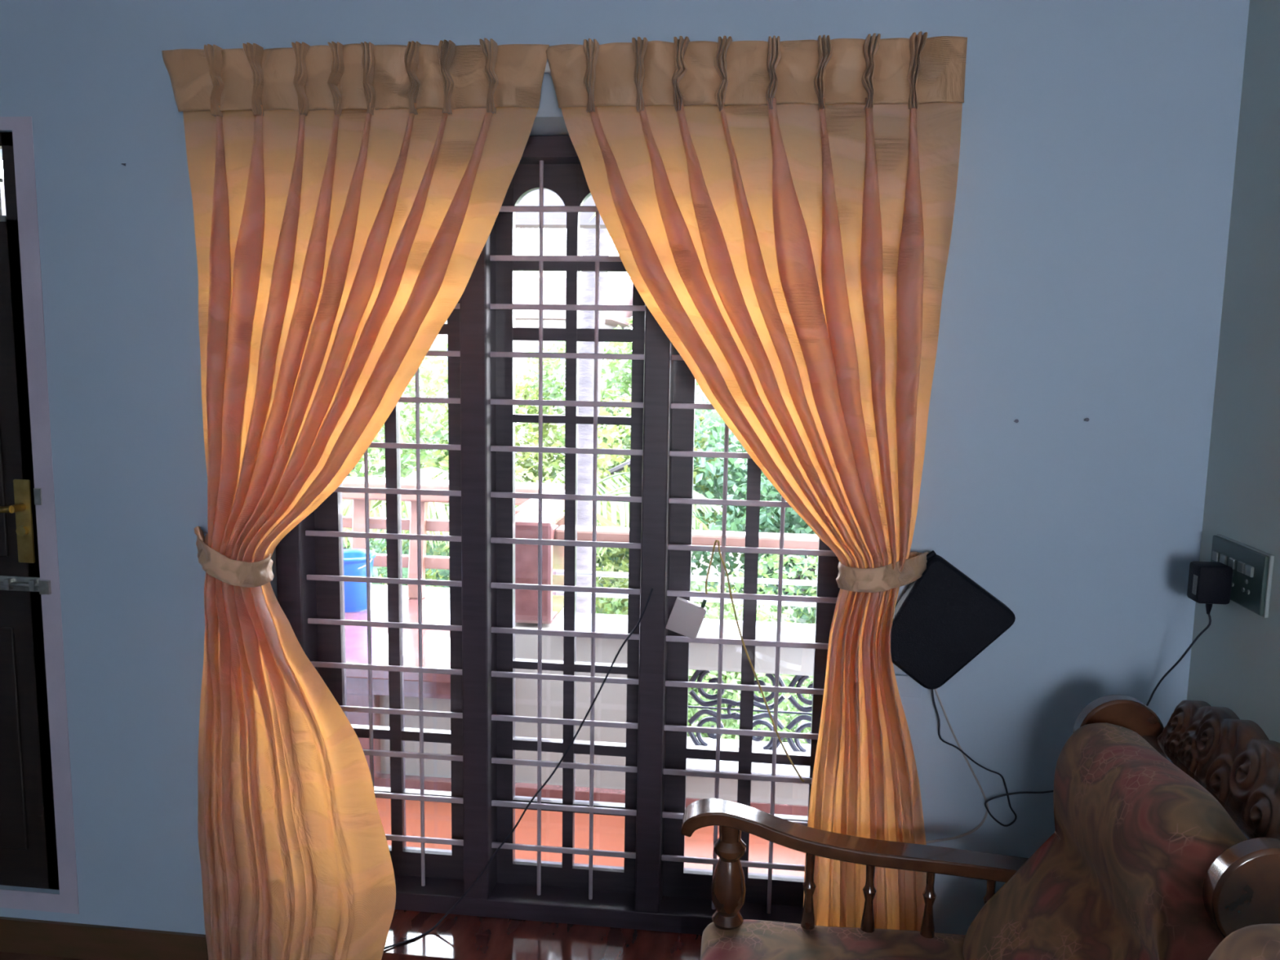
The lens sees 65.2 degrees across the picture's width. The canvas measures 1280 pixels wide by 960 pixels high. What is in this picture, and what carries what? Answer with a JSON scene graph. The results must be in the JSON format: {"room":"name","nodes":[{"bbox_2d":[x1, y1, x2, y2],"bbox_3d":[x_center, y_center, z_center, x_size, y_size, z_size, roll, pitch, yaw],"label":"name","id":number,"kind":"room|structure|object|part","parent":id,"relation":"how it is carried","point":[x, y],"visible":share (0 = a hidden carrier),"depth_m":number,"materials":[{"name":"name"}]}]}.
{"room":"living room","nodes":[
{"label":"living room","id":0,"kind":"room"},
{"bbox_2d":[0,951,87,959],"bbox_3d":[-1.178,1.724,0.538,4.846,0.120,4.550,2,7,7],"label":"floor","id":1,"kind":"structure","parent":0,"point":[3,955],"depth_m":2.84,"materials":[{"name":"brown wood"}]},
{"bbox_2d":[680,694,1279,959],"bbox_3d":[0.578,0.965,1.912,1.053,1.089,0.724,2,7,7],"label":"sofa","id":2,"kind":"object","parent":1,"relation":"on","point":[1164,844],"visible":0.98,"depth_m":1.92,"materials":[{"name":"fabric"}]},
{"bbox_3d":[0.199,1.107,2.300,0.080,0.695,0.080,2,7,7],"label":"post","id":3,"kind":"part","parent":2,"relation":"part of","materials":[{"name":"brown wood"}]},
{"bbox_2d":[700,919,965,959],"bbox_3d":[0.461,1.109,1.950,0.725,0.124,0.680,2,7,7],"label":"seat cushion","id":4,"kind":"object","parent":2,"relation":"on","point":[722,939],"depth_m":2.20,"materials":[{"name":"fabric"}]},
{"bbox_3d":[0.547,0.808,2.221,0.910,0.126,0.084,2,7,7],"label":"armrest","id":5,"kind":"part","parent":2,"relation":"part of","materials":[{"name":"brown wood"}]},
{"bbox_2d":[962,722,1247,959],"bbox_3d":[0.844,0.798,1.854,0.358,0.569,0.580,2,7,7],"label":"cushion","id":6,"kind":"object","parent":2,"relation":"on","point":[1122,873],"depth_m":1.82,"materials":[{"name":"fabric"}]},
{"bbox_3d":[1.027,0.607,1.813,0.065,0.070,0.600,2,7,7],"label":"rail","id":7,"kind":"part","parent":2,"relation":"part of","materials":[{"name":"brown wood"}]},
{"bbox_2d":[1207,924,1279,959],"bbox_3d":[0.374,1.071,1.036,1.053,1.098,0.724,2,7,7],"label":"armchair","id":8,"kind":"object","parent":1,"relation":"on","point":[1258,941],"visible":1,"depth_m":1.16,"materials":[{"name":"fabric"}]},
{"bbox_2d":[0,178,606,228],"bbox_3d":[-0.113,0.187,3.463,7.400,2.510,1.050,2,7,7],"label":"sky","id":9,"kind":"structure","parent":0,"point":[522,220],"depth_m":3.67,"materials":[{"name":"paint"}]},
{"bbox_2d":[375,797,805,876],"bbox_3d":[-0.081,1.254,4.027,7.400,0.250,1.900,2,7,7],"label":"floor","id":10,"kind":"structure","parent":0,"point":[608,830],"depth_m":3.39,"materials":[{"name":"tile"}]},
{"bbox_2d":[344,510,564,779],"bbox_3d":[-1.895,0.542,4.354,3.280,1.018,1.300,2,7,7],"label":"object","id":11,"kind":"object","parent":10,"relation":"on","point":[436,602],"visible":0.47,"depth_m":3.69,"materials":[{"name":"white paint"}]},
{"bbox_2d":[343,548,376,612],"bbox_3d":[-1.271,0.443,4.395,0.226,0.245,0.220,2,7,7],"label":"bucket","id":12,"kind":"object","parent":11,"relation":"on","point":[354,559],"visible":0.5,"depth_m":4.33,"materials":[{"name":"blue plastic"}]},
{"bbox_2d":[342,476,564,598],"bbox_3d":[-1.916,0.280,4.445,3.200,0.535,0.740,2,7,7],"label":"rail","id":13,"kind":"object","parent":11,"relation":"on","point":[357,522],"visible":0.13,"depth_m":4.58,"materials":[{"name":"paint"}]},
{"bbox_3d":[-1.930,0.179,4.733,3.100,0.050,0.040,2,7,7],"label":"rail","id":14,"kind":"part","parent":13,"relation":"part of","materials":[{"name":"paint"}]},
{"bbox_3d":[-1.937,0.349,4.725,3.100,0.055,0.040,2,7,7],"label":"rail","id":15,"kind":"part","parent":13,"relation":"part of","materials":[{"name":"paint"}]},
{"bbox_3d":[-1.908,0.019,4.705,3.140,0.085,0.160,2,7,7],"label":"rail","id":16,"kind":"part","parent":13,"relation":"part of","materials":[{"name":"paint"}]},
{"bbox_3d":[-0.396,0.109,4.172,0.130,0.063,0.600,2,7,7],"label":"return rail","id":17,"kind":"part","parent":13,"relation":"part of","materials":[{"name":"white paint"}]},
{"bbox_2d":[379,614,813,805],"bbox_3d":[-0.103,0.853,3.730,7.400,0.622,0.270,2,7,7],"label":"wall","id":18,"kind":"structure","parent":0,"point":[611,704],"depth_m":3.63,"materials":[{"name":"white paint"}]},
{"bbox_2d":[373,773,808,816],"bbox_3d":[-0.122,1.155,3.644,7.400,0.045,0.040,2,7,7],"label":"baseboard","id":19,"kind":"structure","parent":18,"relation":"attached to","point":[437,784],"depth_m":3.65,"materials":[{"name":"stone"}]},
{"bbox_2d":[555,613,815,777],"bbox_3d":[1.636,0.831,3.518,3.900,0.487,0.295,2,7,7],"label":"ledge","id":20,"kind":"object","parent":18,"relation":"on","point":[604,623],"visible":0.06,"depth_m":3.64,"materials":[{"name":"grey"}]},
{"bbox_2d":[555,524,818,607],"bbox_3d":[1.588,0.408,3.508,3.820,0.353,0.100,2,7,7],"label":"handrail","id":21,"kind":"object","parent":20,"relation":"on","point":[584,533],"visible":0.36,"depth_m":3.63,"materials":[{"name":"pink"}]},
{"bbox_3d":[1.590,0.255,3.488,3.820,0.045,0.100,2,7,7],"label":"hand rail","id":22,"kind":"part","parent":21,"relation":"part of","materials":[{"name":"paint"}]},
{"bbox_2d":[688,732,708,746],"bbox_3d":[0.217,0.952,3.699,0.073,0.049,0.036,2,7,7],"label":"air vent","id":23,"kind":"object","parent":18,"relation":"in","point":[700,740],"depth_m":3.69,"materials":[{"name":"grey metal"}]},
{"bbox_2d":[688,670,710,682],"bbox_3d":[0.220,0.714,3.669,0.074,0.046,0.036,2,7,7],"label":"air vent","id":24,"kind":"object","parent":18,"relation":"in","point":[701,673],"depth_m":3.66,"materials":[{"name":"grey metal"}]},
{"bbox_2d":[688,688,717,726],"bbox_3d":[0.232,0.832,3.682,0.104,0.144,0.036,2,7,7],"label":"air vent","id":25,"kind":"object","parent":18,"relation":"in","point":[707,704],"depth_m":3.68,"materials":[{"name":"grey metal"}]},
{"bbox_2d":[720,688,740,728],"bbox_3d":[0.333,0.835,3.671,0.068,0.146,0.036,2,7,7],"label":"air vent","id":26,"kind":"object","parent":18,"relation":"in","point":[731,703],"depth_m":3.67,"materials":[{"name":"grey metal"}]},
{"bbox_2d":[752,735,764,741],"bbox_3d":[0.436,0.943,3.672,0.041,0.018,0.036,2,7,7],"label":"air vent","id":27,"kind":"object","parent":18,"relation":"in","point":[754,738],"depth_m":3.67,"materials":[{"name":"grey metal"}]},
{"bbox_2d":[752,692,774,731],"bbox_3d":[0.452,0.840,3.657,0.074,0.145,0.036,2,7,7],"label":"air vent","id":28,"kind":"object","parent":18,"relation":"in","point":[757,717],"depth_m":3.65,"materials":[{"name":"grey metal"}]},
{"bbox_2d":[762,737,773,750],"bbox_3d":[0.469,0.960,3.671,0.035,0.048,0.036,2,7,7],"label":"air vent","id":29,"kind":"object","parent":18,"relation":"in","point":[768,746],"depth_m":3.66,"materials":[{"name":"grey metal"}]},
{"bbox_2d":[764,673,774,686],"bbox_3d":[0.472,0.721,3.640,0.034,0.046,0.036,2,7,7],"label":"air vent","id":30,"kind":"object","parent":18,"relation":"in","point":[771,677],"depth_m":3.63,"materials":[{"name":"grey metal"}]},
{"bbox_2d":[776,737,806,751],"bbox_3d":[0.554,0.963,3.661,0.106,0.049,0.036,2,7,7],"label":"air vent","id":31,"kind":"object","parent":18,"relation":"in","point":[801,748],"depth_m":3.65,"materials":[{"name":"grey metal"}]},
{"bbox_2d":[778,675,809,687],"bbox_3d":[0.559,0.724,3.630,0.108,0.046,0.036,2,7,7],"label":"air vent","id":32,"kind":"object","parent":18,"relation":"in","point":[797,677],"depth_m":3.62,"materials":[{"name":"grey metal"}]},
{"bbox_2d":[777,693,812,733],"bbox_3d":[0.563,0.842,3.644,0.121,0.147,0.036,2,7,7],"label":"air vent","id":33,"kind":"object","parent":18,"relation":"in","point":[803,717],"depth_m":3.64,"materials":[{"name":"grey metal"}]},
{"bbox_3d":[0.711,0.853,3.628,0.357,0.364,0.036,2,7,7],"label":"scroll panel","id":34,"kind":"part","parent":33,"relation":"part of","materials":[{"name":"black metal"}]},
{"bbox_2d":[0,0,1249,935],"bbox_3d":[-0.863,-0.134,2.775,4.846,3.000,0.400,2,7,7],"label":"wall","id":35,"kind":"structure","parent":0,"point":[1085,273],"depth_m":2.41,"materials":[{"name":"blue paint"}]},
{"bbox_2d":[0,132,59,889],"bbox_3d":[-2.057,0.123,2.755,0.935,2.087,0.104,2,7,7],"label":"door","id":36,"kind":"structure","parent":35,"relation":"in","point":[28,836],"depth_m":2.76,"materials":[{"name":"brown wood"}]},
{"bbox_2d":[0,177,6,221],"bbox_3d":[-1.823,-0.776,2.624,0.334,0.190,0.008,2,7,7],"label":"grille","id":37,"kind":"object","parent":36,"relation":"attached to","point":[2,218],"depth_m":2.61,"materials":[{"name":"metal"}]},
{"bbox_3d":[-1.730,0.075,2.686,0.132,0.023,0.056,2,7,7],"label":"lever","id":38,"kind":"part","parent":36,"relation":"part of","materials":[{"name":"gold metal"}]},
{"bbox_3d":[-1.672,0.112,2.716,0.048,0.230,0.008,2,7,7],"label":"handle plate","id":39,"kind":"part","parent":36,"relation":"part of","materials":[{"name":"gold metal"}]},
{"bbox_3d":[-1.613,0.044,2.681,0.020,0.045,0.006,2,7,7],"label":"strike plate","id":40,"kind":"part","parent":36,"relation":"part of","materials":[{"name":"metal"}]},
{"bbox_2d":[0,116,79,914],"bbox_3d":[-2.074,0.135,2.749,1.014,2.175,0.002,2,7,7],"label":"trim","id":41,"kind":"structure","parent":35,"relation":"attached to","point":[67,901],"depth_m":2.69,"materials":[{"name":"paint"}]},
{"bbox_2d":[0,916,208,959],"bbox_3d":[-0.911,1.329,2.759,4.446,0.100,0.012,2,7,7],"label":"baseboard","id":42,"kind":"structure","parent":35,"relation":"attached to","point":[19,935],"depth_m":2.82,"materials":[{"name":"brown wood"}]},
{"bbox_2d":[194,526,274,587],"bbox_3d":[-1.049,0.189,2.538,0.253,0.135,0.150,3,8,18],"label":"tieback","id":43,"kind":"object","parent":35,"relation":"attached to","point":[224,569],"visible":0.75,"depth_m":2.47,"materials":[{"name":"beige fabric"}]},
{"bbox_2d":[381,909,702,959],"bbox_3d":[-0.215,1.291,2.874,1.690,0.030,0.412,2,7,7],"label":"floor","id":44,"kind":"structure","parent":35,"relation":"attached to","point":[456,937],"depth_m":2.79,"materials":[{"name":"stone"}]},
{"bbox_2d":[544,61,551,76],"bbox_3d":[-0.203,-0.966,2.354,1.820,0.023,0.067,2,7,7],"label":"rail","id":45,"kind":"object","parent":35,"relation":"attached to","point":[547,68],"visible":0.04,"depth_m":2.33,"materials":[{"name":"white metal"}]},
{"bbox_2d":[161,38,549,959],"bbox_3d":[-0.699,0.188,2.476,0.947,2.420,0.096,2,7,7],"label":"curtain","id":46,"kind":"object","parent":45,"relation":"hanging from","point":[347,198],"visible":0.99,"depth_m":2.42,"materials":[{"name":"orange fabric"}]},
{"bbox_2d":[546,31,967,931],"bbox_3d":[0.249,0.220,2.372,0.982,2.418,0.118,2,7,7],"label":"curtain","id":47,"kind":"object","parent":45,"relation":"hanging from","point":[783,211],"visible":0.89,"depth_m":2.27,"materials":[{"name":"orange fabric"}]},
{"bbox_2d":[275,135,839,934],"bbox_3d":[-0.188,0.182,2.800,1.684,2.188,0.144,2,7,7],"label":"window","id":48,"kind":"structure","parent":35,"relation":"in","point":[654,890],"depth_m":2.82,"materials":[{"name":"brown wood"}]},
{"bbox_3d":[-0.714,0.160,2.903,0.468,2.084,0.032,2,7,7],"label":"sash","id":49,"kind":"part","parent":48,"relation":"part of","materials":[{"name":"brown wood"}]},
{"bbox_2d":[384,587,653,949],"bbox_3d":[-0.380,0.831,2.769,0.806,1.098,0.134,0,8,-10],"label":"cable","id":50,"kind":"object","parent":48,"relation":"attached to","point":[651,589],"visible":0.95,"depth_m":2.82,"materials":[{"name":"black plastic"}]},
{"bbox_3d":[-0.196,0.176,2.843,0.426,2.084,0.032,2,7,7],"label":"sash","id":51,"kind":"part","parent":48,"relation":"part of","materials":[{"name":"brown wood"}]},
{"bbox_2d":[665,596,706,639],"bbox_3d":[0.126,0.376,2.728,0.110,0.111,0.028,2,7,7],"label":"junction box","id":52,"kind":"object","parent":48,"relation":"attached to","point":[686,617],"visible":1,"depth_m":2.71,"materials":[{"name":"grey plastic"}]},
{"bbox_3d":[0.329,0.193,2.783,0.492,2.084,0.032,2,7,7],"label":"sash","id":53,"kind":"part","parent":48,"relation":"part of","materials":[{"name":"brown wood"}]},
{"bbox_2d":[705,539,804,782],"bbox_3d":[0.317,0.499,2.730,0.287,0.671,0.023,2,7,7],"label":"cable","id":54,"kind":"object","parent":48,"relation":"hanging from","point":[716,540],"visible":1,"depth_m":2.73,"materials":[{"name":"brown plastic"}]},
{"bbox_2d":[835,551,931,592],"bbox_3d":[0.584,0.212,2.355,0.251,0.081,0.140,0,7,-4],"label":"tieback","id":55,"kind":"object","parent":35,"relation":"attached to","point":[884,578],"visible":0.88,"depth_m":2.30,"materials":[{"name":"beige fabric"}]},
{"bbox_2d":[894,674,922,697],"bbox_3d":[0.645,0.508,2.469,0.100,0.055,0.012,2,7,7],"label":"plate","id":56,"kind":"object","parent":35,"relation":"attached to","point":[907,686],"visible":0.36,"depth_m":2.46,"materials":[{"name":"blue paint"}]},
{"bbox_2d":[890,550,1015,689],"bbox_3d":[0.733,0.335,2.397,0.310,0.336,0.056,2,7,7],"label":"router","id":57,"kind":"object","parent":35,"relation":"attached to","point":[944,619],"visible":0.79,"depth_m":2.37,"materials":[{"name":"black plastic"}]},
{"bbox_2d":[925,688,988,844],"bbox_3d":[0.776,0.716,2.478,0.184,0.429,0.012,2,7,7],"label":"cable","id":58,"kind":"object","parent":35,"relation":"attached to","point":[935,690],"visible":0.85,"depth_m":2.48,"materials":[{"name":"grey plastic"}]},
{"bbox_2d":[1186,0,1279,742],"bbox_3d":[1.155,0.250,0.073,0.200,3.000,4.550,2,7,7],"label":"wall","id":59,"kind":"structure","parent":0,"point":[1235,662],"depth_m":2.14,"materials":[{"name":"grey paint"}]},
{"bbox_2d":[1210,533,1274,617],"bbox_3d":[1.282,0.201,2.145,0.022,0.130,0.243,2,7,7],"label":"socket","id":60,"kind":"object","parent":59,"relation":"attached to","point":[1252,567],"visible":0.88,"depth_m":2.09,"materials":[{"name":"grey plastic"}]},
{"bbox_2d":[931,560,1232,826],"bbox_3d":[0.988,0.518,2.318,0.586,0.711,0.197,2,7,7],"label":"power adapter","id":61,"kind":"object","parent":60,"relation":"in","point":[1209,583],"visible":0.91,"depth_m":2.16,"materials":[{"name":"black plastic"}]},
{"bbox_2d":[1212,550,1220,561],"bbox_3d":[1.285,0.170,2.230,0.007,0.022,0.026,2,7,7],"label":"rocker switch","id":62,"kind":"object","parent":60,"relation":"attached to","point":[1215,553],"depth_m":2.22,"materials":[{"name":"grey plastic"}]},
{"bbox_2d":[1219,553,1227,564],"bbox_3d":[1.281,0.174,2.195,0.007,0.022,0.026,2,7,7],"label":"rocker switch","id":63,"kind":"object","parent":60,"relation":"attached to","point":[1223,557],"depth_m":2.19,"materials":[{"name":"grey plastic"}]},
{"bbox_2d":[1227,557,1236,569],"bbox_3d":[1.276,0.179,2.154,0.007,0.022,0.026,2,7,7],"label":"rocker switch","id":64,"kind":"object","parent":60,"relation":"attached to","point":[1232,562],"depth_m":2.15,"materials":[{"name":"grey plastic"}]},
{"bbox_2d":[1236,560,1245,573],"bbox_3d":[1.271,0.184,2.114,0.007,0.022,0.026,2,7,7],"label":"rocker switch","id":65,"kind":"object","parent":60,"relation":"attached to","point":[1241,565],"depth_m":2.11,"materials":[{"name":"grey plastic"}]},
{"bbox_2d":[1244,564,1253,577],"bbox_3d":[1.267,0.189,2.079,0.007,0.022,0.026,2,7,7],"label":"rocker switch","id":66,"kind":"object","parent":60,"relation":"attached to","point":[1249,569],"depth_m":2.07,"materials":[{"name":"grey plastic"}]},
{"label":"outside","id":67,"kind":"structure","parent":0,"visible":0},
{"bbox_2d":[354,391,811,730],"bbox_3d":[7.293,-3.045,62.798,120.000,0.200,118.700,2,7,7],"label":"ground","id":68,"kind":"structure","parent":67,"point":[380,461],"depth_m":41.46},
{"bbox_2d":[354,435,383,473],"bbox_3d":[-6.067,0.291,11.876,5.955,5.853,4.076,2,7,7],"label":"tree","id":69,"kind":"object","parent":68,"relation":"on","point":[378,462],"visible":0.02,"depth_m":12.66,"materials":[{"name":"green plant"}]},
{"bbox_2d":[342,510,449,587],"bbox_3d":[-2.177,1.990,7.403,2.914,3.756,1.830,1,7,-3],"label":"bush","id":70,"kind":"object","parent":68,"relation":"on","point":[381,544],"visible":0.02,"depth_m":6.75,"materials":[{"name":"green plant"}]},
{"bbox_2d":[343,341,518,587],"bbox_3d":[-3.246,0.629,10.572,4.549,5.617,3.567,2,7,7],"label":"tree","id":71,"kind":"object","parent":68,"relation":"on","point":[407,417],"visible":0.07,"depth_m":9.73,"materials":[{"name":"green plant"}]},
{"bbox_2d":[421,276,632,579],"bbox_3d":[-2.116,-0.951,20.380,3.900,6.250,6.000,2,7,7],"label":"house","id":72,"kind":"structure","parent":68,"relation":"on","point":[620,291],"depth_m":18.08,"materials":[{"name":"grey"}]},
{"bbox_3d":[-3.161,-1.920,17.802,0.580,0.980,0.020,2,7,7],"label":"pane","id":73,"kind":"part","parent":72,"relation":"part of","materials":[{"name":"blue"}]},
{"bbox_3d":[-1.622,-1.872,17.626,0.580,0.980,0.020,2,7,7],"label":"pane","id":74,"kind":"part","parent":72,"relation":"part of","materials":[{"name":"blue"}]},
{"bbox_2d":[342,466,727,577],"bbox_3d":[-0.943,1.931,7.507,3.086,3.886,3.058,2,7,7],"label":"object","id":75,"kind":"object","parent":68,"relation":"on","point":[611,511],"visible":0.12,"depth_m":6.88,"materials":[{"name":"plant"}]},
{"bbox_2d":[369,368,732,614],"bbox_3d":[-0.805,1.221,9.916,3.476,4.693,3.018,2,7,9],"label":"tree","id":76,"kind":"object","parent":68,"relation":"on","point":[604,461],"visible":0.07,"depth_m":9.64,"materials":[{"name":"green plant"}]},
{"bbox_2d":[515,195,610,613],"bbox_3d":[-0.192,0.831,5.970,4.420,6.488,4.424,2,7,7],"label":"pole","id":77,"kind":"object","parent":68,"relation":"on","point":[586,366],"visible":0.03,"depth_m":5.59,"materials":[{"name":"grey plant"}]},
{"bbox_2d":[523,315,780,528],"bbox_3d":[0.521,0.720,11.058,3.804,5.426,2.428,2,7,7],"label":"tree","id":78,"kind":"object","parent":68,"relation":"on","point":[548,366],"visible":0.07,"depth_m":10.45,"materials":[{"name":"green plant"}]},
{"bbox_2d":[563,560,766,738],"bbox_3d":[-0.310,2.249,7.771,2.106,3.206,2.156,-4,9,-33],"label":"bush","id":79,"kind":"object","parent":68,"relation":"on","point":[609,567],"visible":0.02,"depth_m":7.77,"materials":[{"name":"green plant"}]},
{"bbox_2d":[595,386,817,711],"bbox_3d":[1.120,1.389,9.115,4.006,4.625,2.996,2,7,7],"label":"tree","id":80,"kind":"object","parent":68,"relation":"on","point":[794,523],"visible":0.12,"depth_m":8.56,"materials":[{"name":"green plant"}]},
{"bbox_2d":[595,553,817,743],"bbox_3d":[1.186,2.208,7.029,3.432,3.538,2.128,1,7,1],"label":"bush","id":81,"kind":"object","parent":68,"relation":"on","point":[765,615],"visible":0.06,"depth_m":6.57,"materials":[{"name":"green plant"}]},
{"bbox_2d":[691,380,817,595],"bbox_3d":[2.689,-1.233,21.805,4.900,6.600,6.000,2,7,7],"label":"tree","id":82,"kind":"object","parent":68,"relation":"on","point":[713,570],"visible":0.02,"depth_m":19.78,"materials":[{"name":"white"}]},
{"bbox_2d":[739,531,817,715],"bbox_3d":[3.676,1.094,9.365,5.623,5.221,3.446,2,8,10],"label":"tree","id":83,"kind":"object","parent":68,"relation":"on","point":[798,572],"visible":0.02,"depth_m":8.55,"materials":[{"name":"green plant"}]}
]}

